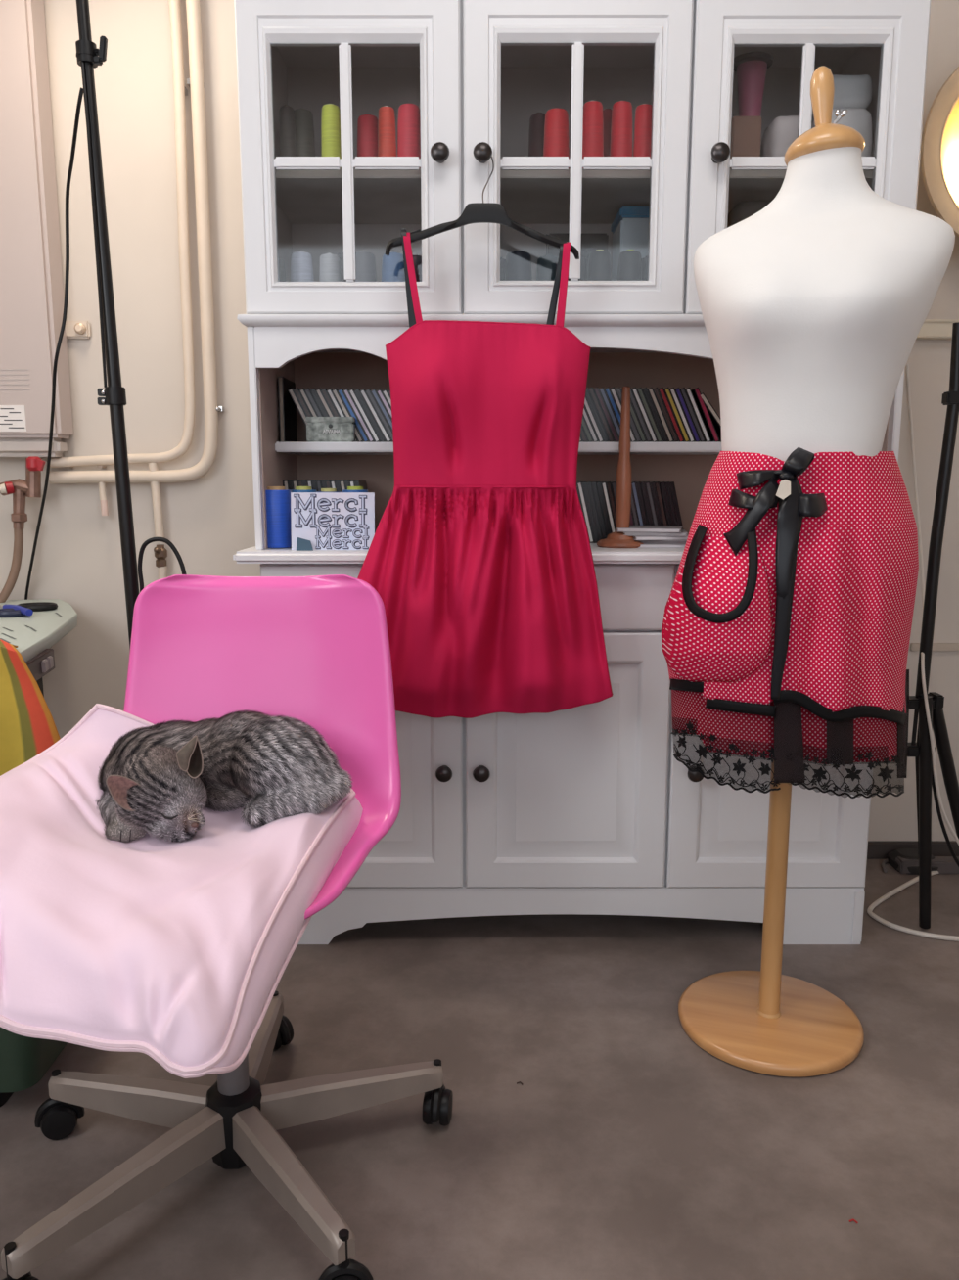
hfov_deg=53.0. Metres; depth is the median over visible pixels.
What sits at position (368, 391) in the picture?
case
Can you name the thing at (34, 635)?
table
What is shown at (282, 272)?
thread cone
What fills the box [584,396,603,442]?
case
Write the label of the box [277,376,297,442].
case
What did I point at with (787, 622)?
skirt
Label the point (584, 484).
case
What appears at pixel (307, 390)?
case
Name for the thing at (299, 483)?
case
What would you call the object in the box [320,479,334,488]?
case
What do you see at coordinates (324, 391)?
case
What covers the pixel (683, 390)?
case
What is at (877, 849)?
baseboard
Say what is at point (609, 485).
case
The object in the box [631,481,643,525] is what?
case
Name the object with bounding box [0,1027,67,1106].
tub
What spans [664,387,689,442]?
case
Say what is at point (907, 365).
cable
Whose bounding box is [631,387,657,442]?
case
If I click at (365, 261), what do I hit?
thread cone
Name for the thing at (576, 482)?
case
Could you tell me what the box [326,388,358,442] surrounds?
case
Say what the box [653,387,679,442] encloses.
case
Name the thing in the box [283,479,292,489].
case
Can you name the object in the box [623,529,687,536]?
case
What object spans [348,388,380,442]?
case
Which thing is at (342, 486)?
case
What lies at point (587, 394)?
case
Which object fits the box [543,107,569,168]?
thread cone
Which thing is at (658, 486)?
case
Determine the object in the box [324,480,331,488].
case
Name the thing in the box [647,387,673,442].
case
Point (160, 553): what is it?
pipe
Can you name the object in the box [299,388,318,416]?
case
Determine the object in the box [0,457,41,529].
tap
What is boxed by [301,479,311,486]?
case
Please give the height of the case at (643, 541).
0.008 m
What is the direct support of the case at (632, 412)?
on the hutch
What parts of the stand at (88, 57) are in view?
locking knob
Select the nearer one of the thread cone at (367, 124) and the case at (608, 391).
the thread cone at (367, 124)
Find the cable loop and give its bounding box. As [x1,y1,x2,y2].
[137,537,186,592]
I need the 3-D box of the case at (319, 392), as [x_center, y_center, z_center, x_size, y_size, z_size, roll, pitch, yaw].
[-0.325,-0.502,2.169,0.066,0.116,0.142,0,10,0]
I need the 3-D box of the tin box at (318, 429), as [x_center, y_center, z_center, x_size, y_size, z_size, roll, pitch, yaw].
[-0.322,-0.455,2.079,0.104,0.053,0.035,0,10,0]
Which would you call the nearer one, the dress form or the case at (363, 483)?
the dress form
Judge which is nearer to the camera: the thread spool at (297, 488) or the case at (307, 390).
the thread spool at (297, 488)
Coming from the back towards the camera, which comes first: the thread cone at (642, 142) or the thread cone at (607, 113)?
the thread cone at (607, 113)
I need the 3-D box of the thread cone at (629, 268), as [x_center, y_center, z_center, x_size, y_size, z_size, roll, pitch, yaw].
[0.305,-0.725,1.957,0.054,0.130,0.054,0,10,0]
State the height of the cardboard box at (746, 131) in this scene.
0.118 m
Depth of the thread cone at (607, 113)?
1.98 m
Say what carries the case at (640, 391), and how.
on the hutch
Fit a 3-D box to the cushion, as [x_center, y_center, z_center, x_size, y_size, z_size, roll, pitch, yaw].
[-0.467,0.282,1.276,0.562,0.257,0.646,0,10,0]
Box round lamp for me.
[920,66,958,237]
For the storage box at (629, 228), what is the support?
in the wall cabinet
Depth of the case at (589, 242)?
2.16 m
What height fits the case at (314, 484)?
0.140 m
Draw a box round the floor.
[0,859,958,1279]
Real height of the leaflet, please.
0.027 m
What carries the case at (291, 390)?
on the hutch
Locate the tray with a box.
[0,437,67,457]
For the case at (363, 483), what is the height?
0.140 m
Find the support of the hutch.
on the countertop
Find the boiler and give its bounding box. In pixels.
[0,0,73,457]
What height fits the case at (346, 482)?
0.140 m
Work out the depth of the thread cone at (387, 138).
1.90 m
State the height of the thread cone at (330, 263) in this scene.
0.124 m
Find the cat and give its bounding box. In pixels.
[92,708,353,843]
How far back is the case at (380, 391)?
2.10 m
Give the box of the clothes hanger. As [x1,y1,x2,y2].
[385,155,579,259]
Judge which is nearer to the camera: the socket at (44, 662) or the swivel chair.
the swivel chair
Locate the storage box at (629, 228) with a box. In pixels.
[610,206,649,280]
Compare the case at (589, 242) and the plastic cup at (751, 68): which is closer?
the plastic cup at (751, 68)
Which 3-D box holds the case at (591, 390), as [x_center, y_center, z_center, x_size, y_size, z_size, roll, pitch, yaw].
[0.267,-0.503,2.171,0.060,0.118,0.142,0,10,0]
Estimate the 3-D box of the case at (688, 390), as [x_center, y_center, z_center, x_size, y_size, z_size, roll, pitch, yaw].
[0.479,-0.503,2.171,0.060,0.118,0.142,0,10,0]
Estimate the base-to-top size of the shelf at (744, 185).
0.018 m
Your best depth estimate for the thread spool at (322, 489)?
2.02 m
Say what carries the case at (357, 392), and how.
on the hutch
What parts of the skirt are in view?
tulle panel, tulle panel, panel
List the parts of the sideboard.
drawer, door, knob, knob, door, drawer, knob, door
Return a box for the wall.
[0,0,958,840]
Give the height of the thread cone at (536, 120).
0.154 m
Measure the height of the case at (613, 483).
0.137 m
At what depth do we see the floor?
1.49 m
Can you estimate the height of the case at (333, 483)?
0.140 m
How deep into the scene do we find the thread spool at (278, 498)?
1.98 m
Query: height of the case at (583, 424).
0.118 m
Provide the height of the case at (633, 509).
0.137 m
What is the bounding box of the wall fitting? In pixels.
[65,320,91,338]
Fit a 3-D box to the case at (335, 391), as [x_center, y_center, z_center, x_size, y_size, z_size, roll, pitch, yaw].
[-0.288,-0.502,2.168,0.066,0.116,0.142,0,10,0]
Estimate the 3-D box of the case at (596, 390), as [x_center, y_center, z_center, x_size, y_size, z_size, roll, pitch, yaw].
[0.278,-0.503,2.169,0.060,0.118,0.142,0,10,0]
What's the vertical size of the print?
0.047 m
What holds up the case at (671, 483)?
on the countertop
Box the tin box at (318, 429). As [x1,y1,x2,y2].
[305,416,355,442]
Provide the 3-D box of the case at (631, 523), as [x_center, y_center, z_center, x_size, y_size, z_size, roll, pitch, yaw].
[0.336,-0.297,2.223,0.041,0.137,0.142,0,10,0]
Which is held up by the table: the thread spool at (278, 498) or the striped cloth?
the striped cloth
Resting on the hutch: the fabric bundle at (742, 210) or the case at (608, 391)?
the case at (608, 391)
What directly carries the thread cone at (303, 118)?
on the wall cabinet
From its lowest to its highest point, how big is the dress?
0.914 m
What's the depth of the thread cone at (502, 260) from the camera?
2.01 m
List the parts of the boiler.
rating plate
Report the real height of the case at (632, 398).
0.118 m
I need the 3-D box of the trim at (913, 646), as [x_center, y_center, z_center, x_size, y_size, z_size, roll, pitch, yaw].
[1.507,0.018,2.481,0.786,0.020,0.012,0,10,0]
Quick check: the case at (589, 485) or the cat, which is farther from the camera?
the case at (589, 485)
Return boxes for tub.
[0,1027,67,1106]
[0,1092,13,1106]
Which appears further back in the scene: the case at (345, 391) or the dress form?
the case at (345, 391)
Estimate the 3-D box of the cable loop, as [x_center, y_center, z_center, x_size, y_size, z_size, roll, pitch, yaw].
[-0.595,-0.109,1.807,0.093,0.169,0.008,0,10,0]
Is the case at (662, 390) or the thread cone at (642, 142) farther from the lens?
the case at (662, 390)
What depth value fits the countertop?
1.91 m
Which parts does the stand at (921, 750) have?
leg, leg, leg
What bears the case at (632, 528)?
on the case at (683, 532)
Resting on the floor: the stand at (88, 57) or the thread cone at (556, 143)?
the stand at (88, 57)
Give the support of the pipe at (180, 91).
attached to the wall
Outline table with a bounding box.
[0,598,77,696]
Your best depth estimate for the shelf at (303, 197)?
2.01 m
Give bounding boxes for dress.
[357,228,612,718]
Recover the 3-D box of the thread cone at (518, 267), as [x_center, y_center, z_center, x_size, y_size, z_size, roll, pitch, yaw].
[0.079,-0.724,1.957,0.060,0.128,0.060,0,10,0]
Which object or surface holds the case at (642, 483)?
on the countertop
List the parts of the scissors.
handle, handle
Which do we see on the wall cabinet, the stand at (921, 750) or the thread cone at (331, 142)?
the thread cone at (331, 142)
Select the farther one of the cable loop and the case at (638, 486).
the case at (638, 486)
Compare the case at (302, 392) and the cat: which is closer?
the cat
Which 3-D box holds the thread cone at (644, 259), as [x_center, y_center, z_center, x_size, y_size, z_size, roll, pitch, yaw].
[0.348,-0.730,1.997,0.036,0.127,0.036,0,10,0]
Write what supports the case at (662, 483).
on the countertop
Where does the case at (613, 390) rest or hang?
on the hutch
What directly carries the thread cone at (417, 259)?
in the wall cabinet
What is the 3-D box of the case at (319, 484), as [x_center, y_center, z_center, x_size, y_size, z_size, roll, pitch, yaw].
[-0.351,-0.300,2.228,0.029,0.140,0.142,0,10,0]
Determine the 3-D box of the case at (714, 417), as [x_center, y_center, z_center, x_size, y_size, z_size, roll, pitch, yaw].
[0.519,-0.497,2.168,0.082,0.107,0.142,0,10,0]
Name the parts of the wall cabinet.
glass door, knob, moulding, knob, panel, glass door, knob, glass door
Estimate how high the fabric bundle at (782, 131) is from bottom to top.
0.125 m
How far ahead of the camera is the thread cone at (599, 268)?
1.93 m
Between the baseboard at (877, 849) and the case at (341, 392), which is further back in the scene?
the baseboard at (877, 849)
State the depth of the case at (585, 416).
2.11 m
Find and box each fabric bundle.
[727,200,770,228]
[760,115,812,156]
[811,74,872,121]
[811,107,872,156]
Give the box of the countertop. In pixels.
[232,542,684,563]
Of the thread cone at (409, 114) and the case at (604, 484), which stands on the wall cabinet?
the thread cone at (409, 114)
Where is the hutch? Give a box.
[247,325,904,549]
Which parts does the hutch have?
panel, shelf, panel, panel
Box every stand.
[75,0,139,649]
[596,386,643,548]
[907,321,958,928]
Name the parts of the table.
plate, socket panel, leg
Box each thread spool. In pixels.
[265,486,291,548]
[290,486,317,492]
[317,488,341,492]
[342,486,367,492]
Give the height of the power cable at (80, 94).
1.026 m
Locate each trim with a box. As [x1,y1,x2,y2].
[910,642,958,650]
[915,319,958,339]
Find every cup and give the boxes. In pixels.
[733,50,774,116]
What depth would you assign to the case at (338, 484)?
2.15 m
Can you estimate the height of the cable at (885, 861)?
0.010 m
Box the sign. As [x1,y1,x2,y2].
[290,492,374,549]
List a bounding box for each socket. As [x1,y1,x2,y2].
[41,658,48,672]
[46,655,53,669]
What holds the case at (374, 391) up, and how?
on the hutch
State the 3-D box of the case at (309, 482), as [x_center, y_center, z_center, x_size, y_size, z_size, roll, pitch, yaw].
[-0.372,-0.300,2.228,0.027,0.140,0.142,0,10,0]
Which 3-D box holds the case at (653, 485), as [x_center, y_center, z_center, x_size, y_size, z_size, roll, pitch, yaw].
[0.401,-0.298,2.224,0.041,0.137,0.142,0,10,0]
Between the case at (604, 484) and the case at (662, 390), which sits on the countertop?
the case at (604, 484)
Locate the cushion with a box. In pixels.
[0,703,363,1078]
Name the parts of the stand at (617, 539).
post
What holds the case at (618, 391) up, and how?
on the hutch
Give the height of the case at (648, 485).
0.137 m
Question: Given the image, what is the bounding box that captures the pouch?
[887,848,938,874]
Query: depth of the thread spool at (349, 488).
2.02 m
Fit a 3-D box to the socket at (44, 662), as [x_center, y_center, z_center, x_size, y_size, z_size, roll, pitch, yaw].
[-0.814,0.048,1.796,0.010,0.022,0.024,-1,10,-8]
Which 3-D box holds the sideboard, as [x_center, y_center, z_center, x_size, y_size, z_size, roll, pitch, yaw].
[0.192,0.221,2.210,1.285,0.834,0.474,0,10,0]
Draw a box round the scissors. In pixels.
[0,601,57,617]
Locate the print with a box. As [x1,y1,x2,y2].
[0,408,24,428]
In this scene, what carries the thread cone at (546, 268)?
in the wall cabinet
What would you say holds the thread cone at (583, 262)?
in the wall cabinet
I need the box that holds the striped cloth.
[0,639,60,776]
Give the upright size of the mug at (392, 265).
0.124 m
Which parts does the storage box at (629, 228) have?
lid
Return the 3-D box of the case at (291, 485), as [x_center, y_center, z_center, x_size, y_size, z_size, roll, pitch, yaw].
[-0.416,-0.300,2.229,0.024,0.140,0.142,0,10,0]
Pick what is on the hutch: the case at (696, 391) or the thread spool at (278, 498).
the case at (696, 391)
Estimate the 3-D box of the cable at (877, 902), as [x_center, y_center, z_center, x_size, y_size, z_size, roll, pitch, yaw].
[1.103,0.616,2.343,0.270,0.011,0.508,4,10,25]
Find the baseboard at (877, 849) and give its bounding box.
[867,840,958,859]
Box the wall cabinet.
[233,0,931,352]
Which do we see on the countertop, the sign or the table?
the sign
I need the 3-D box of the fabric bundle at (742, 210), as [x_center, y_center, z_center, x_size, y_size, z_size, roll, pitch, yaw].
[0.570,-0.796,2.046,0.097,0.245,0.140,0,10,0]
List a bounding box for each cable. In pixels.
[24,87,83,599]
[867,870,958,941]
[880,858,888,872]
[906,364,958,845]
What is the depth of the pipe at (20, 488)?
2.34 m
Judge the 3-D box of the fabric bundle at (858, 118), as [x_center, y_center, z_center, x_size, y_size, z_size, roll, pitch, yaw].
[0.734,-1.008,1.981,0.121,0.136,0.141,0,10,0]
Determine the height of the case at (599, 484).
0.137 m
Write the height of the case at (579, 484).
0.137 m
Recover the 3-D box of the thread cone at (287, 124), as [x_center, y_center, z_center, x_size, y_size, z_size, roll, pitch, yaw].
[-0.395,-1.018,1.979,0.036,0.152,0.036,0,10,0]
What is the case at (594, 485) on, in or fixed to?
on the countertop
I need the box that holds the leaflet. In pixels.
[296,537,313,550]
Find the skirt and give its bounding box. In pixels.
[661,447,918,798]
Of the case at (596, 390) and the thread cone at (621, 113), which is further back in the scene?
the case at (596, 390)
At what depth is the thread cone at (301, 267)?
1.93 m
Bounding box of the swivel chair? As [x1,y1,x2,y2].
[0,574,453,1279]
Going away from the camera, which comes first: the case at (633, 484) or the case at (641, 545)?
the case at (641, 545)
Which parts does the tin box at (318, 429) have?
lid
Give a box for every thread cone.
[278,104,296,156]
[278,257,285,281]
[290,250,314,281]
[294,108,315,156]
[319,252,341,281]
[320,103,341,168]
[336,250,346,281]
[354,250,376,281]
[357,114,378,156]
[377,105,396,156]
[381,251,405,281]
[397,102,420,168]
[411,253,421,281]
[500,256,505,280]
[504,250,532,280]
[528,112,545,156]
[536,254,558,280]
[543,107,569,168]
[567,256,587,280]
[582,100,603,168]
[587,249,611,280]
[602,108,612,156]
[609,100,632,156]
[617,249,641,280]
[633,103,652,168]
[641,255,647,280]
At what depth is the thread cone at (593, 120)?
1.89 m
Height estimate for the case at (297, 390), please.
0.117 m
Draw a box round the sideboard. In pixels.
[260,563,873,944]
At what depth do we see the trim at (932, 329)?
2.32 m
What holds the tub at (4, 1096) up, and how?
in the tub at (24, 1061)
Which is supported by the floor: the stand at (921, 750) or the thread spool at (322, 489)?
the stand at (921, 750)
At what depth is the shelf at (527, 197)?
1.99 m
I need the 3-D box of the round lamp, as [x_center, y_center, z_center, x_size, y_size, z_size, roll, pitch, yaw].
[1.222,-1.113,2.214,0.468,0.468,0.165,0,10,0]
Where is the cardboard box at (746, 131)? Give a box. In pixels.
[730,116,761,168]
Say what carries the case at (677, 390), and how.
on the hutch
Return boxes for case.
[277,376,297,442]
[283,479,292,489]
[287,387,307,425]
[288,479,296,489]
[292,479,301,489]
[293,388,312,416]
[297,479,306,486]
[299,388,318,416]
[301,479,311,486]
[304,388,322,416]
[307,479,316,489]
[310,388,328,416]
[311,479,324,491]
[315,388,334,416]
[316,479,330,491]
[320,388,339,416]
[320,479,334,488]
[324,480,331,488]
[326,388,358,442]
[330,480,335,488]
[331,388,364,442]
[334,480,341,491]
[337,388,369,442]
[339,480,345,492]
[342,388,375,442]
[344,480,350,489]
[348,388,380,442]
[354,388,386,442]
[354,480,375,532]
[359,388,392,442]
[365,388,393,442]
[370,388,392,430]
[376,388,392,419]
[382,389,391,408]
[546,232,608,267]
[576,481,594,543]
[576,482,584,516]
[580,425,587,442]
[581,415,593,442]
[581,481,598,543]
[582,407,597,442]
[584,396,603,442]
[585,387,608,442]
[586,481,602,540]
[588,387,614,442]
[591,481,606,539]
[594,387,619,442]
[595,481,611,536]
[598,387,620,442]
[600,481,615,532]
[604,387,620,427]
[605,481,616,528]
[609,387,636,442]
[610,481,616,502]
[615,387,640,442]
[616,525,683,532]
[620,388,646,442]
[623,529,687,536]
[629,507,634,525]
[630,387,651,442]
[630,488,639,525]
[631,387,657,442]
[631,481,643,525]
[633,534,688,540]
[635,481,648,525]
[636,540,686,544]
[637,387,662,442]
[638,544,685,548]
[640,481,653,525]
[641,387,668,442]
[644,481,658,525]
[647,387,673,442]
[649,481,663,525]
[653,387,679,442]
[654,481,667,525]
[658,387,684,442]
[659,481,673,525]
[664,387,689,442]
[664,481,678,525]
[669,387,694,442]
[669,481,683,528]
[675,387,700,442]
[680,387,705,442]
[685,387,711,442]
[691,387,719,442]
[700,392,721,442]
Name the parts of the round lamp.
lamp shade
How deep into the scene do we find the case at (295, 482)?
2.14 m
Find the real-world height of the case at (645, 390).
0.118 m
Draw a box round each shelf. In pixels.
[275,168,421,224]
[500,168,650,224]
[728,168,872,213]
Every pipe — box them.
[0,456,45,602]
[48,0,224,483]
[49,0,195,468]
[98,482,108,515]
[148,462,167,579]
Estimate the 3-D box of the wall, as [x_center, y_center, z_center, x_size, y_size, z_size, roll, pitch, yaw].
[0.150,-0.758,2.408,3.500,2.700,0.100,0,10,0]
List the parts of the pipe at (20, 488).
handle, handle, handle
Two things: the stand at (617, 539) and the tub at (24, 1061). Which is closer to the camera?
the tub at (24, 1061)
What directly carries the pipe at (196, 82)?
attached to the wall
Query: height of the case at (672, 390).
0.118 m
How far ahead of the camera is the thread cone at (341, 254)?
2.04 m
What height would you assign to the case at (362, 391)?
0.115 m
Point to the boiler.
(31, 287)
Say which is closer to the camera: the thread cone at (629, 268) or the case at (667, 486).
the thread cone at (629, 268)
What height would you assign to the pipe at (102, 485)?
0.092 m
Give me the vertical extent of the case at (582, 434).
0.118 m
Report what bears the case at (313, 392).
on the hutch
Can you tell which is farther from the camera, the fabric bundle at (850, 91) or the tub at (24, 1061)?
the fabric bundle at (850, 91)
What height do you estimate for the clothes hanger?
0.210 m
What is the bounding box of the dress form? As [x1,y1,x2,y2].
[678,65,955,1076]
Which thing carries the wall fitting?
attached to the wall
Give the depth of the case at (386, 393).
2.10 m
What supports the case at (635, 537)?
on the case at (643, 541)
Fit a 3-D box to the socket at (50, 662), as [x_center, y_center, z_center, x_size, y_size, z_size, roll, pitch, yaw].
[-0.819,0.043,1.827,0.010,0.022,0.024,-1,10,-8]
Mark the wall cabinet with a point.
(477, 72)

